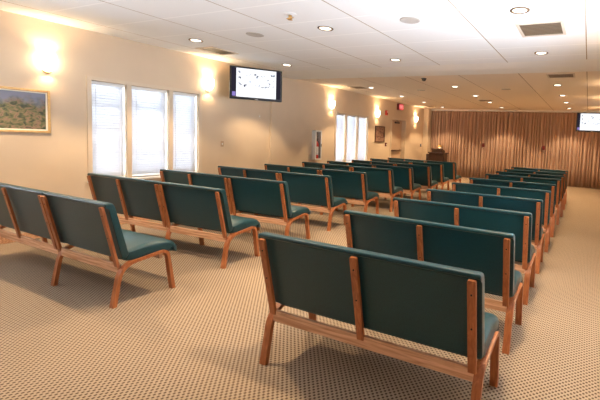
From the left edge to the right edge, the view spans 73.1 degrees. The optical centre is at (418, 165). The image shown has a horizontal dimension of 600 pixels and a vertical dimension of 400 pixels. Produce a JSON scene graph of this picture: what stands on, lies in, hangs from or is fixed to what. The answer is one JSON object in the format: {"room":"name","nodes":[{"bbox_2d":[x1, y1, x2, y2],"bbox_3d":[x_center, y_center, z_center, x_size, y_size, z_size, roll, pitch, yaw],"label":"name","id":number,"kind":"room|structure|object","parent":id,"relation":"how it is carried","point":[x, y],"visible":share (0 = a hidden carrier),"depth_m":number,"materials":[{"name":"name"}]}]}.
{"room":"house of worship","nodes":[
{"label":"house of worship","id":0,"kind":"room"},
{"bbox_2d":[0,10,423,232],"bbox_3d":[-3.583,-0.670,8.774,0.220,2.933,19.950,4,4,24],"label":"wall","id":1,"kind":"structure","parent":0,"point":[56,161],"depth_m":6.21,"materials":[{"name":"paint"}]},
{"bbox_2d":[0,86,50,132],"bbox_3d":[-5.198,-0.713,4.801,0.033,0.570,0.870,4,4,24],"label":"framed painting","id":2,"kind":"object","parent":1,"relation":"attached to","point":[21,109],"visible":1,"depth_m":4.96,"materials":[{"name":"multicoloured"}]},
{"bbox_2d":[38,53,56,73],"bbox_3d":[-4.963,-1.364,5.118,0.118,0.255,0.196,4,4,24],"label":"wall sconce","id":3,"kind":"object","parent":1,"relation":"attached to","point":[47,62],"visible":1,"depth_m":5.08,"materials":[{"name":"white glass"}]},
{"bbox_2d":[0,216,149,243],"bbox_3d":[-4.319,0.837,7.084,0.014,0.100,15.730,4,4,24],"label":"baseboard","id":4,"kind":"structure","parent":1,"relation":"attached to","point":[2,240],"depth_m":5.08,"materials":[{"name":"brown wood"}]},
{"bbox_2d":[86,75,201,182],"bbox_3d":[-4.570,-0.578,6.462,0.240,1.575,1.840,4,4,24],"label":"window","id":5,"kind":"structure","parent":1,"relation":"in","point":[127,95],"depth_m":6.15,"materials":[{"name":"beige"}]},
{"bbox_2d":[92,81,124,176],"bbox_3d":[-4.817,-0.540,5.905,0.060,1.477,0.462,4,4,24],"label":"window blind","id":6,"kind":"object","parent":5,"relation":"attached to","point":[107,98],"visible":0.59,"depth_m":5.91,"materials":[{"name":"white plastic"}]},
{"bbox_2d":[132,86,166,176],"bbox_3d":[-4.571,-0.568,6.458,0.060,1.477,0.590,4,4,24],"label":"window blind","id":7,"kind":"object","parent":5,"relation":"attached to","point":[148,104],"visible":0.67,"depth_m":6.45,"materials":[{"name":"white plastic"}]},
{"bbox_2d":[173,92,196,171],"bbox_3d":[-4.322,-0.596,7.015,0.060,1.477,0.472,4,4,24],"label":"window blind","id":8,"kind":"object","parent":5,"relation":"attached to","point":[184,105],"visible":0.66,"depth_m":7.02,"materials":[{"name":"white plastic"}]},
{"bbox_2d":[203,78,213,91],"bbox_3d":[-3.990,-1.533,7.285,0.118,0.255,0.196,4,4,24],"label":"wall sconce","id":9,"kind":"object","parent":1,"relation":"attached to","point":[208,83],"visible":1,"depth_m":7.24,"materials":[{"name":"white glass"}]},
{"bbox_2d":[229,65,281,101],"bbox_3d":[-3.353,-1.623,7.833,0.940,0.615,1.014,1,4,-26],"label":"television","id":10,"kind":"object","parent":1,"relation":"attached to","point":[246,83],"visible":1,"depth_m":7.37,"materials":[{"name":"black plastic"}]},
{"bbox_2d":[269,77,284,164],"bbox_3d":[-3.340,-0.648,8.979,0.060,2.883,0.400,4,4,24],"label":"trim","id":11,"kind":"structure","parent":1,"relation":"attached to","point":[276,118],"depth_m":8.95,"materials":[{"name":"paint"}]},
{"bbox_2d":[312,130,321,159],"bbox_3d":[-2.731,-0.559,10.274,0.140,0.800,0.270,4,4,24],"label":"upper cabinet","id":12,"kind":"object","parent":1,"relation":"attached to","point":[316,134],"visible":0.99,"depth_m":10.19,"materials":[{"name":"white metal"}]},
{"bbox_2d":[316,139,318,157],"bbox_3d":[-2.735,-0.454,10.301,0.097,0.542,0.134,4,4,24],"label":"fire extinguisher","id":13,"kind":"object","parent":12,"relation":"in","point":[317,143],"visible":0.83,"depth_m":10.26,"materials":[{"name":"red metal"}]},
{"bbox_2d":[329,101,334,109],"bbox_3d":[-2.427,-1.708,10.788,0.118,0.255,0.196,4,4,24],"label":"wall sconce","id":14,"kind":"object","parent":1,"relation":"attached to","point":[331,103],"visible":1,"depth_m":10.73,"materials":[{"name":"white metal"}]},
{"bbox_2d":[334,111,368,162],"bbox_3d":[-2.124,-0.852,11.940,0.240,1.575,1.870,4,4,24],"label":"window","id":15,"kind":"structure","parent":1,"relation":"in","point":[336,112],"depth_m":11.63,"materials":[{"name":"beige"}]},
{"bbox_2d":[336,113,344,161],"bbox_3d":[-2.376,-0.814,11.373,0.060,1.477,0.472,4,4,24],"label":"window blind","id":16,"kind":"object","parent":15,"relation":"attached to","point":[340,117],"visible":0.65,"depth_m":11.42,"materials":[{"name":"white fabric"}]},
{"bbox_2d":[346,115,355,161],"bbox_3d":[-2.135,-0.841,11.912,0.060,1.477,0.550,4,4,24],"label":"window blind","id":17,"kind":"object","parent":15,"relation":"attached to","point":[351,119],"visible":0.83,"depth_m":11.94,"materials":[{"name":"white fabric"}]},
{"bbox_2d":[358,116,366,160],"bbox_3d":[-1.882,-0.869,12.479,0.060,1.477,0.532,4,4,24],"label":"window blind","id":18,"kind":"object","parent":15,"relation":"attached to","point":[362,120],"visible":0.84,"depth_m":12.53,"materials":[{"name":"white fabric"}]},
{"bbox_2d":[375,126,384,141],"bbox_3d":[-1.352,-1.114,13.418,0.033,0.570,0.660,4,4,24],"label":"framed painting","id":19,"kind":"object","parent":1,"relation":"attached to","point":[379,130],"visible":1,"depth_m":13.43,"materials":[{"name":"brown"}]},
{"bbox_2d":[389,117,406,158],"bbox_3d":[-0.876,-0.680,14.828,0.208,2.350,1.300,4,4,24],"label":"door","id":20,"kind":"structure","parent":1,"relation":"in","point":[398,125],"depth_m":15.07,"materials":[{"name":"paint"}]},
{"bbox_2d":[397,103,403,110],"bbox_3d":[-0.693,-2.255,14.624,0.107,0.235,0.380,4,4,24],"label":"exit sign","id":21,"kind":"object","parent":1,"relation":"attached to","point":[399,106],"visible":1,"depth_m":14.53,"materials":[{"name":"red plastic"}]},
{"bbox_2d":[422,108,431,159],"bbox_3d":[0.447,-1.082,17.243,0.235,2.933,0.780,4,4,24],"label":"wall","id":22,"kind":"structure","parent":1,"relation":"attached to","point":[427,121],"depth_m":16.89,"materials":[{"name":"beige paint"}]},
{"bbox_2d":[0,177,599,399],"bbox_3d":[-0.214,1.096,7.358,7.818,0.080,19.950,4,4,24],"label":"floor","id":23,"kind":"structure","parent":0,"point":[200,338],"depth_m":2.97,"materials":[{"name":"carpet"}]},
{"bbox_2d":[0,182,62,253],"bbox_3d":[-4.097,0.640,4.209,1.429,0.917,0.658,4,4,24],"label":"bench","id":24,"kind":"object","parent":23,"relation":"on","point":[22,209],"visible":0.59,"depth_m":3.92,"materials":[{"name":"teal fabric"}]},
{"bbox_2d":[41,192,176,308],"bbox_3d":[-2.974,0.727,3.712,1.029,0.917,0.658,4,4,24],"label":"bench","id":25,"kind":"object","parent":23,"relation":"on","point":[88,224],"visible":1,"depth_m":3.50,"materials":[{"name":"teal fabric"}]},
{"bbox_2d":[43,192,127,258],"bbox_3d":[-3.062,0.535,3.497,1.015,0.512,0.179,4,4,24],"label":"cushion","id":26,"kind":"object","parent":25,"relation":"on","point":[88,224],"depth_m":3.45,"materials":[{"name":"teal fabric"}]},
{"bbox_2d":[69,229,176,260],"bbox_3d":[-2.947,0.754,3.795,1.003,0.148,0.486,4,4,24],"label":"seat cushion","id":27,"kind":"object","parent":25,"relation":"on","point":[139,246],"depth_m":3.60,"materials":[{"name":"teal fabric"}]},
{"bbox_2d":[87,173,170,231],"bbox_3d":[-3.723,0.587,5.209,1.429,0.917,0.658,4,4,21],"label":"bench","id":28,"kind":"object","parent":23,"relation":"on","point":[132,197],"visible":0.58,"depth_m":4.94,"materials":[{"name":"teal fabric"}]},
{"bbox_2d":[117,212,170,222],"bbox_3d":[-3.692,0.614,5.291,1.403,0.148,0.486,4,4,21],"label":"seat cushion","id":29,"kind":"object","parent":28,"relation":"on","point":[131,214],"depth_m":4.98,"materials":[{"name":"teal fabric"}]},
{"bbox_2d":[160,169,232,223],"bbox_3d":[-3.346,0.541,6.108,1.429,0.917,0.658,4,4,21],"label":"bench","id":30,"kind":"object","parent":23,"relation":"on","point":[172,176],"visible":0.3,"depth_m":5.79,"materials":[{"name":"teal fabric"}]},
{"bbox_2d":[160,169,227,190],"bbox_3d":[-3.416,0.350,5.886,1.415,0.512,0.179,4,4,21],"label":"cushion","id":31,"kind":"object","parent":30,"relation":"on","point":[172,176],"depth_m":5.81,"materials":[{"name":"teal fabric"}]},
{"bbox_2d":[158,182,259,268],"bbox_3d":[-2.580,0.671,4.760,1.029,0.917,0.658,4,4,21],"label":"bench","id":32,"kind":"object","parent":23,"relation":"on","point":[200,207],"visible":1,"depth_m":4.54,"materials":[{"name":"teal fabric"}]},
{"bbox_2d":[159,182,232,231],"bbox_3d":[-2.659,0.479,4.541,1.015,0.512,0.179,4,4,21],"label":"cushion","id":33,"kind":"object","parent":32,"relation":"on","point":[182,204],"depth_m":4.51,"materials":[{"name":"teal fabric"}]},
{"bbox_2d":[174,215,259,232],"bbox_3d":[-2.556,0.698,4.844,1.003,0.148,0.486,4,4,21],"label":"seat cushion","id":34,"kind":"object","parent":32,"relation":"on","point":[238,224],"depth_m":4.64,"materials":[{"name":"teal fabric"}]},
{"bbox_2d":[218,166,279,180],"bbox_3d":[-2.965,0.487,7.117,1.429,0.917,0.658,4,4,21],"label":"bench","id":35,"kind":"object","parent":23,"relation":"on","point":[222,170],"visible":0.27,"depth_m":6.81,"materials":[{"name":"teal fabric"}]},
{"bbox_2d":[227,176,309,238],"bbox_3d":[-2.197,0.624,5.675,1.029,0.917,0.658,4,4,21],"label":"bench","id":36,"kind":"object","parent":23,"relation":"on","point":[250,195],"visible":0.97,"depth_m":5.45,"materials":[{"name":"teal fabric"}]},
{"bbox_2d":[228,176,291,216],"bbox_3d":[-2.274,0.433,5.455,1.015,0.512,0.179,4,4,21],"label":"cushion","id":37,"kind":"object","parent":36,"relation":"on","point":[250,195],"depth_m":5.43,"materials":[{"name":"teal fabric"}]},
{"bbox_2d":[238,205,309,217],"bbox_3d":[-2.175,0.651,5.760,1.003,0.148,0.486,4,4,21],"label":"seat cushion","id":38,"kind":"object","parent":36,"relation":"on","point":[295,211],"depth_m":5.54,"materials":[{"name":"teal fabric"}]},
{"bbox_2d":[264,164,320,174],"bbox_3d":[-2.480,0.445,8.026,1.429,0.917,0.658,4,4,23],"label":"bench","id":39,"kind":"object","parent":23,"relation":"on","point":[296,169],"visible":0.23,"depth_m":7.72,"materials":[{"name":"teal fabric"}]},
{"bbox_2d":[279,171,347,230],"bbox_3d":[-1.820,0.571,6.672,1.029,0.917,0.658,4,4,21],"label":"bench","id":40,"kind":"object","parent":23,"relation":"on","point":[313,189],"visible":0.84,"depth_m":6.42,"materials":[{"name":"teal fabric"}]},
{"bbox_2d":[279,171,333,205],"bbox_3d":[-1.899,0.380,6.453,1.015,0.512,0.179,4,4,21],"label":"cushion","id":41,"kind":"object","parent":40,"relation":"on","point":[313,189],"depth_m":6.41,"materials":[{"name":"teal fabric"}]},
{"bbox_2d":[290,197,347,206],"bbox_3d":[-1.796,0.598,6.756,1.003,0.148,0.486,4,4,21],"label":"seat cushion","id":42,"kind":"object","parent":40,"relation":"on","point":[336,201],"depth_m":6.51,"materials":[{"name":"teal fabric"}]},
{"bbox_2d":[302,162,351,170],"bbox_3d":[-2.020,0.392,9.080,1.429,0.917,0.658,4,4,25],"label":"bench","id":43,"kind":"object","parent":23,"relation":"on","point":[304,164],"visible":0.26,"depth_m":8.78,"materials":[{"name":"teal fabric"}]},
{"bbox_2d":[320,169,378,214],"bbox_3d":[-1.349,0.531,7.549,1.029,0.917,0.658,4,4,23],"label":"bench","id":44,"kind":"object","parent":23,"relation":"on","point":[345,184],"visible":0.8,"depth_m":7.29,"materials":[{"name":"teal fabric"}]},
{"bbox_2d":[320,169,368,198],"bbox_3d":[-1.433,0.339,7.333,1.015,0.512,0.179,4,4,23],"label":"cushion","id":45,"kind":"object","parent":44,"relation":"on","point":[347,184],"depth_m":7.27,"materials":[{"name":"teal fabric"}]},
{"bbox_2d":[333,191,378,199],"bbox_3d":[-1.323,0.558,7.633,1.003,0.148,0.486,4,4,23],"label":"seat cushion","id":46,"kind":"object","parent":44,"relation":"on","point":[370,195],"depth_m":7.37,"materials":[{"name":"teal fabric"}]},
{"bbox_2d":[327,161,374,167],"bbox_3d":[-1.605,0.358,9.825,1.429,0.917,0.658,4,4,25],"label":"bench","id":47,"kind":"object","parent":23,"relation":"on","point":[328,162],"visible":0.22,"depth_m":9.52,"materials":[{"name":"teal fabric"}]},
{"bbox_2d":[352,160,394,165],"bbox_3d":[-1.131,0.317,10.716,1.429,0.917,0.658,5,4,26],"label":"bench","id":48,"kind":"object","parent":23,"relation":"on","point":[353,161],"visible":0.2,"depth_m":10.40,"materials":[{"name":"teal fabric"}]},
{"bbox_2d":[351,166,402,211],"bbox_3d":[-0.906,0.479,8.563,1.029,0.917,0.658,4,4,25],"label":"bench","id":49,"kind":"object","parent":23,"relation":"on","point":[381,180],"visible":0.77,"depth_m":8.28,"materials":[{"name":"teal fabric"}]},
{"bbox_2d":[352,166,394,192],"bbox_3d":[-0.998,0.287,8.350,1.015,0.512,0.179,4,4,25],"label":"cushion","id":50,"kind":"object","parent":49,"relation":"on","point":[378,179],"depth_m":8.27,"materials":[{"name":"teal fabric"}]},
{"bbox_2d":[368,186,402,193],"bbox_3d":[-0.877,0.507,8.646,1.003,0.148,0.486,4,4,25],"label":"seat cushion","id":51,"kind":"object","parent":49,"relation":"on","point":[395,190],"depth_m":8.36,"materials":[{"name":"teal fabric"}]},
{"bbox_2d":[258,232,499,399],"bbox_3d":[-0.262,0.935,2.517,1.522,0.917,0.658,4,4,24],"label":"bench","id":52,"kind":"object","parent":23,"relation":"on","point":[438,306],"visible":1,"depth_m":2.23,"materials":[{"name":"teal fabric"}]},
{"bbox_2d":[280,303,498,356],"bbox_3d":[-0.231,0.963,2.599,1.488,0.148,0.486,4,4,24],"label":"seat cushion","id":53,"kind":"object","parent":52,"relation":"on","point":[491,320],"depth_m":2.29,"materials":[{"name":"teal fabric"}]},
{"bbox_2d":[370,158,410,163],"bbox_3d":[-0.744,0.261,11.768,1.429,0.917,0.658,5,4,26],"label":"bench","id":54,"kind":"object","parent":23,"relation":"on","point":[371,159],"visible":0.27,"depth_m":11.46,"materials":[{"name":"teal fabric"}]},
{"bbox_2d":[374,164,420,201],"bbox_3d":[-0.491,0.446,9.308,1.029,0.917,0.658,4,4,25],"label":"bench","id":55,"kind":"object","parent":23,"relation":"on","point":[403,176],"visible":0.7,"depth_m":8.99,"materials":[{"name":"teal fabric"}]},
{"bbox_2d":[374,164,413,188],"bbox_3d":[-0.583,0.254,9.095,1.015,0.512,0.179,4,4,25],"label":"cushion","id":56,"kind":"object","parent":55,"relation":"on","point":[403,176],"depth_m":8.98,"materials":[{"name":"teal fabric"}]},
{"bbox_2d":[403,183,420,189],"bbox_3d":[-0.463,0.473,9.391,1.003,0.148,0.486,4,4,25],"label":"seat cushion","id":57,"kind":"object","parent":55,"relation":"on","point":[415,186],"depth_m":9.04,"materials":[{"name":"teal fabric"}]},
{"bbox_2d":[388,158,425,161],"bbox_3d":[-0.279,0.216,12.711,1.429,0.917,0.658,5,5,28],"label":"bench","id":58,"kind":"object","parent":23,"relation":"on","point":[400,159],"visible":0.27,"depth_m":12.39,"materials":[{"name":"teal fabric"}]},
{"bbox_2d":[395,163,437,196],"bbox_3d":[-0.032,0.406,10.169,1.029,0.917,0.658,5,4,26],"label":"bench","id":59,"kind":"object","parent":23,"relation":"on","point":[422,174],"visible":0.62,"depth_m":9.85,"materials":[{"name":"teal fabric"}]},
{"bbox_2d":[395,163,431,184],"bbox_3d":[-0.129,0.213,9.958,1.015,0.512,0.179,5,4,26],"label":"cushion","id":60,"kind":"object","parent":59,"relation":"on","point":[422,174],"depth_m":9.84,"materials":[{"name":"teal fabric"}]},
{"bbox_2d":[420,180,437,185],"bbox_3d":[-0.001,0.434,10.251,1.003,0.148,0.486,5,4,26],"label":"seat cushion","id":61,"kind":"object","parent":59,"relation":"on","point":[422,182],"depth_m":9.88,"materials":[{"name":"teal fabric"}]},
{"bbox_2d":[411,161,449,190],"bbox_3d":[0.355,0.350,11.220,1.029,0.917,0.658,5,4,26],"label":"bench","id":62,"kind":"object","parent":23,"relation":"on","point":[437,169],"visible":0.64,"depth_m":10.88,"materials":[{"name":"teal fabric"}]},
{"bbox_2d":[411,161,443,180],"bbox_3d":[0.259,0.157,11.010,1.015,0.512,0.179,5,4,26],"label":"cushion","id":63,"kind":"object","parent":62,"relation":"on","point":[437,169],"depth_m":10.87,"materials":[{"name":"teal fabric"}]},
{"bbox_2d":[344,210,522,354],"bbox_3d":[0.125,0.891,3.389,1.522,0.917,0.658,4,4,25],"label":"bench","id":64,"kind":"object","parent":23,"relation":"on","point":[491,253],"visible":0.67,"depth_m":3.05,"materials":[{"name":"teal fabric"}]},
{"bbox_2d":[344,210,514,296],"bbox_3d":[0.037,0.699,3.174,1.500,0.512,0.179,4,4,25],"label":"cushion","id":65,"kind":"object","parent":64,"relation":"on","point":[491,253],"depth_m":3.06,"materials":[{"name":"teal fabric"}]},
{"bbox_2d":[485,270,521,297],"bbox_3d":[0.157,0.919,3.470,1.488,0.148,0.486,4,4,25],"label":"seat cushion","id":66,"kind":"object","parent":64,"relation":"on","point":[517,286],"depth_m":3.09,"materials":[{"name":"teal fabric"}]},
{"bbox_2d":[426,148,448,161],"bbox_3d":[0.753,-0.100,15.665,0.810,1.225,0.540,4,4,24],"label":"lectern","id":67,"kind":"object","parent":23,"relation":"on","point":[435,154],"visible":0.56,"depth_m":15.45,"materials":[{"name":"brown wood"}]},
{"bbox_2d":[426,160,460,187],"bbox_3d":[0.806,0.306,12.137,1.029,0.917,0.658,5,5,28],"label":"bench","id":68,"kind":"object","parent":23,"relation":"on","point":[449,167],"visible":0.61,"depth_m":11.79,"materials":[{"name":"teal fabric"}]},
{"bbox_2d":[426,160,456,178],"bbox_3d":[0.705,0.113,11.930,1.015,0.512,0.179,5,5,28],"label":"cushion","id":69,"kind":"object","parent":68,"relation":"on","point":[449,167],"depth_m":11.78,"materials":[{"name":"teal fabric"}]},
{"bbox_2d":[393,197,535,304],"bbox_3d":[0.506,0.847,4.264,1.522,0.917,0.658,4,4,24],"label":"bench","id":70,"kind":"object","parent":23,"relation":"on","point":[518,223],"visible":0.62,"depth_m":3.90,"materials":[{"name":"teal fabric"}]},
{"bbox_2d":[393,197,531,261],"bbox_3d":[0.422,0.655,4.047,1.500,0.512,0.179,4,4,24],"label":"cushion","id":71,"kind":"object","parent":70,"relation":"on","point":[518,223],"depth_m":3.91,"materials":[{"name":"teal fabric"}]},
{"bbox_2d":[515,244,534,262],"bbox_3d":[0.536,0.875,4.346,1.488,0.148,0.486,4,4,24],"label":"seat cushion","id":72,"kind":"object","parent":70,"relation":"on","point":[532,255],"depth_m":3.97,"materials":[{"name":"teal fabric"}]},
{"bbox_2d":[426,189,543,273],"bbox_3d":[0.898,0.802,5.166,1.522,0.917,0.658,4,4,22],"label":"bench","id":73,"kind":"object","parent":23,"relation":"on","point":[534,206],"visible":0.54,"depth_m":4.79,"materials":[{"name":"teal fabric"}]},
{"bbox_2d":[426,189,542,238],"bbox_3d":[0.820,0.610,4.947,1.500,0.512,0.179,4,4,22],"label":"cushion","id":74,"kind":"object","parent":73,"relation":"on","point":[534,206],"depth_m":4.81,"materials":[{"name":"teal fabric"}]},
{"bbox_2d":[452,182,550,252],"bbox_3d":[1.322,0.754,6.114,1.522,0.917,0.658,4,4,22],"label":"bench","id":75,"kind":"object","parent":23,"relation":"on","point":[545,195],"visible":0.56,"depth_m":5.73,"materials":[{"name":"teal fabric"}]},
{"bbox_2d":[452,182,550,223],"bbox_3d":[1.245,0.563,5.895,1.500,0.512,0.179,4,4,22],"label":"cushion","id":76,"kind":"object","parent":75,"relation":"on","point":[545,195],"depth_m":5.75,"materials":[{"name":"teal fabric"}]},
{"bbox_2d":[469,178,555,236],"bbox_3d":[1.729,0.708,7.038,1.522,0.917,0.658,4,4,21],"label":"bench","id":77,"kind":"object","parent":23,"relation":"on","point":[505,183],"visible":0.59,"depth_m":6.64,"materials":[{"name":"teal fabric"}]},
{"bbox_2d":[469,178,555,212],"bbox_3d":[1.654,0.517,6.817,1.500,0.512,0.179,4,4,21],"label":"cushion","id":78,"kind":"object","parent":77,"relation":"on","point":[505,183],"depth_m":6.68,"materials":[{"name":"teal fabric"}]},
{"bbox_2d":[485,174,560,224],"bbox_3d":[2.197,0.656,8.075,1.522,0.917,0.658,4,4,20],"label":"bench","id":79,"kind":"object","parent":23,"relation":"on","point":[557,182],"visible":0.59,"depth_m":7.68,"materials":[{"name":"teal fabric"}]},
{"bbox_2d":[485,174,560,203],"bbox_3d":[2.126,0.465,7.853,1.500,0.512,0.179,4,4,20],"label":"cushion","id":80,"kind":"object","parent":79,"relation":"on","point":[487,176],"depth_m":7.71,"materials":[{"name":"teal fabric"}]},
{"bbox_2d":[496,171,564,216],"bbox_3d":[2.598,0.614,8.936,1.522,0.917,0.658,4,4,20],"label":"bench","id":81,"kind":"object","parent":23,"relation":"on","point":[562,178],"visible":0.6,"depth_m":8.52,"materials":[{"name":"teal fabric"}]},
{"bbox_2d":[496,171,564,197],"bbox_3d":[2.527,0.423,8.714,1.500,0.512,0.179,4,4,20],"label":"cushion","id":82,"kind":"object","parent":81,"relation":"on","point":[562,178],"depth_m":8.55,"materials":[{"name":"teal fabric"}]},
{"bbox_2d":[504,169,566,209],"bbox_3d":[3.002,0.566,9.871,1.522,0.917,0.658,4,4,20],"label":"bench","id":83,"kind":"object","parent":23,"relation":"on","point":[505,170],"visible":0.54,"depth_m":9.49,"materials":[{"name":"teal fabric"}]},
{"bbox_2d":[504,169,566,192],"bbox_3d":[2.933,0.376,9.648,1.500,0.512,0.179,4,4,20],"label":"cushion","id":84,"kind":"object","parent":83,"relation":"on","point":[505,170],"depth_m":9.52,"materials":[{"name":"teal fabric"}]},
{"bbox_2d":[511,167,567,203],"bbox_3d":[3.410,0.518,10.816,1.522,0.917,0.658,4,4,20],"label":"bench","id":85,"kind":"object","parent":23,"relation":"on","point":[516,168],"visible":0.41,"depth_m":10.43,"materials":[{"name":"teal fabric"}]},
{"bbox_2d":[511,167,567,188],"bbox_3d":[3.339,0.328,10.594,1.500,0.512,0.179,4,4,20],"label":"cushion","id":86,"kind":"object","parent":85,"relation":"on","point":[517,168],"depth_m":10.46,"materials":[{"name":"teal fabric"}]},
{"bbox_2d":[0,0,599,110],"bbox_3d":[-0.076,-1.916,7.146,7.818,0.100,19.950,4,4,24],"label":"ceiling","id":87,"kind":"structure","parent":0,"point":[365,33],"depth_m":5.26,"materials":[{"name":"white paint"}]},
{"bbox_2d":[188,38,202,41],"bbox_3d":[-3.410,-1.921,5.844,0.200,0.011,0.200,4,4,24],"label":"recessed light","id":88,"kind":"object","parent":87,"relation":"in","point":[190,39],"visible":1,"depth_m":5.84,"materials":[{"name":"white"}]},
{"bbox_2d":[195,46,238,54],"bbox_3d":[-3.450,-1.972,6.550,0.420,0.012,0.520,4,4,24],"label":"ceiling vent","id":89,"kind":"object","parent":87,"relation":"in","point":[212,49],"visible":1,"depth_m":6.54,"materials":[{"name":"beige metal"}]},
{"bbox_2d":[204,48,232,53],"bbox_3d":[-3.450,-1.972,6.550,0.350,0.006,0.395,4,4,24],"label":"grille","id":90,"kind":"object","parent":89,"relation":"attached to","point":[213,50],"depth_m":6.54,"materials":[{"name":"brown metal"}]},
{"bbox_2d":[246,32,263,36],"bbox_3d":[-2.287,-1.834,5.337,0.235,0.011,0.235,4,4,24],"label":"ceiling speaker","id":91,"kind":"object","parent":87,"relation":"attached to","point":[253,34],"visible":1,"depth_m":5.31},
{"bbox_2d":[284,12,296,20],"bbox_3d":[-1.463,-1.699,4.350,0.144,0.066,0.144,4,4,24],"label":"sprinkler","id":92,"kind":"object","parent":87,"relation":"attached to","point":[289,14],"visible":1,"depth_m":4.33,"materials":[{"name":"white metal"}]},
{"bbox_2d":[317,26,332,30],"bbox_3d":[-1.184,-1.750,4.859,0.200,0.011,0.200,4,4,24],"label":"recessed light","id":93,"kind":"object","parent":87,"relation":"in","point":[324,28],"visible":1,"depth_m":4.85,"materials":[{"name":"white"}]},
{"bbox_2d":[348,86,369,88],"bbox_3d":[-1.656,-2.174,10.579,0.430,0.012,0.450,4,4,24],"label":"ceiling vent","id":94,"kind":"object","parent":87,"relation":"in","point":[355,87],"visible":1,"depth_m":10.56,"materials":[{"name":"beige metal"}]},
{"bbox_2d":[400,17,419,23],"bbox_3d":[-0.098,-1.665,4.368,0.235,0.011,0.235,4,4,24],"label":"ceiling speaker","id":95,"kind":"object","parent":87,"relation":"attached to","point":[410,20],"visible":1,"depth_m":4.35},
{"bbox_2d":[282,59,599,78],"bbox_3d":[0.119,-1.872,7.533,7.368,0.025,0.910,4,4,24],"label":"trim","id":96,"kind":"structure","parent":87,"relation":"attached to","point":[585,65],"depth_m":7.21,"materials":[{"name":"paint"}]},
{"bbox_2d":[431,109,599,112],"bbox_3d":[3.873,-2.252,15.655,7.133,0.065,0.240,4,4,24],"label":"trim","id":97,"kind":"structure","parent":87,"relation":"attached to","point":[553,111],"depth_m":15.44,"materials":[{"name":"paint"}]},
{"bbox_2d":[430,111,486,177],"bbox_3d":[1.690,-0.958,16.677,2.489,2.854,0.191,4,4,24],"label":"pleated curtain","id":98,"kind":"object","parent":97,"relation":"hanging from","point":[461,134],"visible":0.86,"depth_m":16.57,"materials":[{"name":"fabric"}]},
{"bbox_2d":[483,112,547,178],"bbox_3d":[3.940,-0.784,15.681,2.437,2.854,0.191,4,4,24],"label":"pleated curtain","id":99,"kind":"object","parent":97,"relation":"hanging from","point":[513,139],"visible":0.83,"depth_m":15.65,"materials":[{"name":"fabric"}]},
{"bbox_2d":[544,112,599,188],"bbox_3d":[6.056,-0.622,14.762,2.180,2.854,0.160,4,4,24],"label":"pleated curtain","id":100,"kind":"object","parent":97,"relation":"hanging from","point":[578,153],"visible":0.71,"depth_m":14.78,"materials":[{"name":"fabric"}]},
{"bbox_2d":[510,7,529,13],"bbox_3d":[1.032,-1.579,3.878,0.200,0.011,0.200,4,4,24],"label":"recessed light","id":101,"kind":"object","parent":87,"relation":"in","point":[516,10],"visible":1,"depth_m":3.87,"materials":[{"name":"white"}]},
{"bbox_2d":[515,20,565,36],"bbox_3d":[1.447,-1.602,4.476,0.520,0.012,0.550,4,4,24],"label":"ceiling vent","id":102,"kind":"object","parent":87,"relation":"in","point":[547,28],"visible":1,"depth_m":4.45,"materials":[{"name":"beige metal"}]},
{"bbox_2d":[534,51,547,54],"bbox_3d":[1.818,-1.667,5.639,0.200,0.011,0.200,4,4,24],"label":"recessed light","id":103,"kind":"object","parent":87,"relation":"in","point":[538,52],"visible":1,"depth_m":5.63,"materials":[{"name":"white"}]},
{"bbox_2d":[546,73,574,77],"bbox_3d":[2.762,-1.747,7.384,0.510,0.012,0.440,4,4,24],"label":"ceiling vent","id":104,"kind":"object","parent":87,"relation":"in","point":[558,75],"visible":1,"depth_m":7.37,"materials":[{"name":"beige metal"}]},
{"bbox_2d":[549,74,572,77],"bbox_3d":[2.762,-1.746,7.384,0.440,0.006,0.349,4,4,24],"label":"grille","id":105,"kind":"object","parent":104,"relation":"attached to","point":[550,75],"depth_m":7.40,"materials":[{"name":"brown metal"}]},
{"bbox_2d":[483,113,547,171],"bbox_3d":[3.899,-0.854,16.250,7.368,2.933,0.200,4,4,24],"label":"wall","id":106,"kind":"structure","parent":0,"point":[547,113],"depth_m":16.05,"materials":[{"name":"paint"}]},
{"bbox_3d":[3.329,-0.137,5.715,0.200,2.933,19.550,4,4,24],"label":"wall","id":107,"kind":"structure","parent":0,"visible":0},
{"bbox_2d":[576,113,599,131],"bbox_3d":[5.671,-1.400,12.321,1.040,0.615,0.233,4,4,24],"label":"television","id":108,"kind":"object","parent":107,"relation":"attached to","point":[585,122],"visible":1,"depth_m":12.28,"materials":[{"name":"black plastic"}]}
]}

